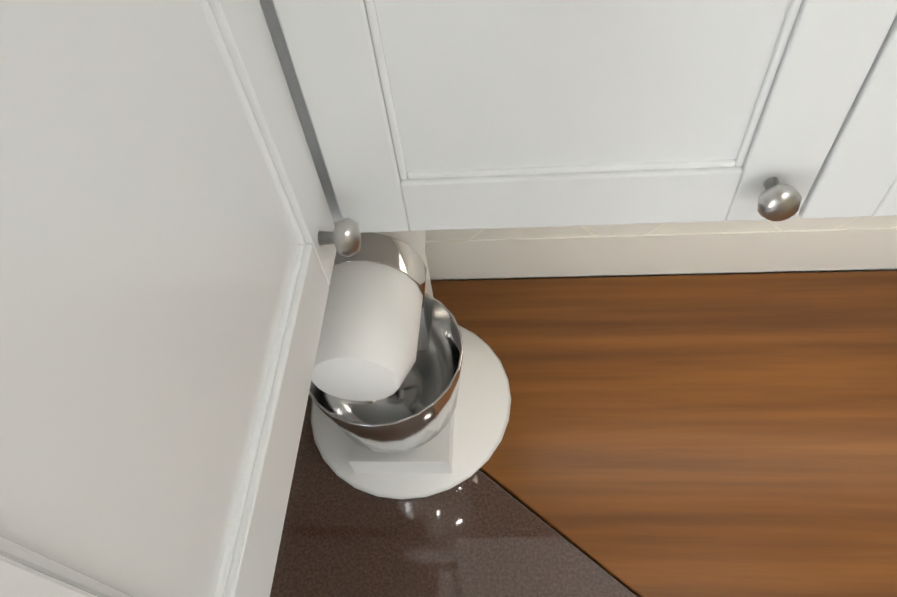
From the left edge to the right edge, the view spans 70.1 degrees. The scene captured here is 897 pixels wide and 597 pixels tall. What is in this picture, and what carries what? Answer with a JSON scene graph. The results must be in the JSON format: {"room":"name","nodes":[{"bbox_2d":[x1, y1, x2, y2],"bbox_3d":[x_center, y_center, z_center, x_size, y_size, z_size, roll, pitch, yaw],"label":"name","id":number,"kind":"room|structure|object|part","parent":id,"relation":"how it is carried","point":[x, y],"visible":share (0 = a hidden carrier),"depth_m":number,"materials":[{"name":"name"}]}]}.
{"room":"kitchen","nodes":[
{"label":"kitchen","id":0,"kind":"room"},
{"bbox_2d":[430,269,896,280],"bbox_3d":[1.681,-0.431,0.607,4.190,2.830,0.140,-1,53,6],"label":"wall","id":1,"kind":"structure","parent":0,"point":[675,274],"depth_m":1.10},
{"bbox_2d":[259,0,422,232],"bbox_3d":[-0.264,-0.487,0.280,0.380,1.030,0.317,-1,53,6],"label":"upper cabinet","id":2,"kind":"object","parent":1,"relation":"attached to","point":[334,56],"depth_m":0.47,"materials":[{"name":"white wood"}]},
{"bbox_2d":[379,0,896,230],"bbox_3d":[0.090,-0.506,0.229,0.451,1.070,0.317,-1,53,6],"label":"upper cabinet","id":3,"kind":"object","parent":1,"relation":"attached to","point":[421,115],"depth_m":0.47,"materials":[{"name":"white wood"}]},
{"bbox_2d":[425,213,896,279],"bbox_3d":[1.120,-0.203,0.828,2.998,0.473,0.010,-1,53,6],"label":"backsplash","id":4,"kind":"structure","parent":1,"relation":"attached to","point":[798,243],"depth_m":1.04,"materials":[{"name":"white"}]},
{"bbox_3d":[1.572,3.706,-0.660,4.330,0.060,8.300,-1,53,6],"label":"floor","id":5,"kind":"structure","parent":0,"visible":0},
{"bbox_2d":[270,395,636,596],"bbox_3d":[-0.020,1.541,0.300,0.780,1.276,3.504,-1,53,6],"label":"countertop","id":6,"kind":"structure","parent":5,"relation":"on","point":[478,533],"depth_m":0.49,"materials":[{"name":"brown stone"}]},
{"bbox_2d":[431,270,896,596],"bbox_3d":[1.166,0.473,1.190,3.001,0.915,0.652,-1,53,6],"label":"countertop","id":7,"kind":"structure","parent":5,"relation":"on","point":[726,435],"depth_m":0.93,"materials":[{"name":"brown wood"}]},
{"bbox_2d":[311,325,510,499],"bbox_3d":[-0.059,0.156,0.984,0.310,0.012,0.310,-1,53,6],"label":"tray","id":8,"kind":"object","parent":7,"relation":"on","point":[482,412],"visible":0.4,"depth_m":0.94,"materials":[{"name":"white ceramic"}]},
{"bbox_2d":[309,222,463,472],"bbox_3d":[-0.077,0.057,0.817,0.200,0.372,0.260,-1,53,6],"label":"stand mixer","id":9,"kind":"object","parent":8,"relation":"on","point":[384,385],"visible":0.85,"depth_m":0.69,"materials":[{"name":"white plastic"}]},
{"bbox_3d":[-0.546,1.014,-0.220,0.140,2.830,3.630,-1,53,6],"label":"wall","id":10,"kind":"structure","parent":0,"visible":0},
{"bbox_2d":[0,0,360,596],"bbox_3d":[-0.293,-0.351,0.104,0.350,1.154,0.747,-1,53,6],"label":"upper cabinet","id":11,"kind":"object","parent":10,"relation":"attached to","point":[173,237],"visible":1,"depth_m":0.29,"materials":[{"name":"white wood"}]},
{"bbox_3d":[-0.087,-0.049,0.516,0.033,0.032,0.031,-1,53,6],"label":"knob","id":12,"kind":"part","parent":11,"relation":"part of","materials":[{"name":"grey metal"}]}
]}

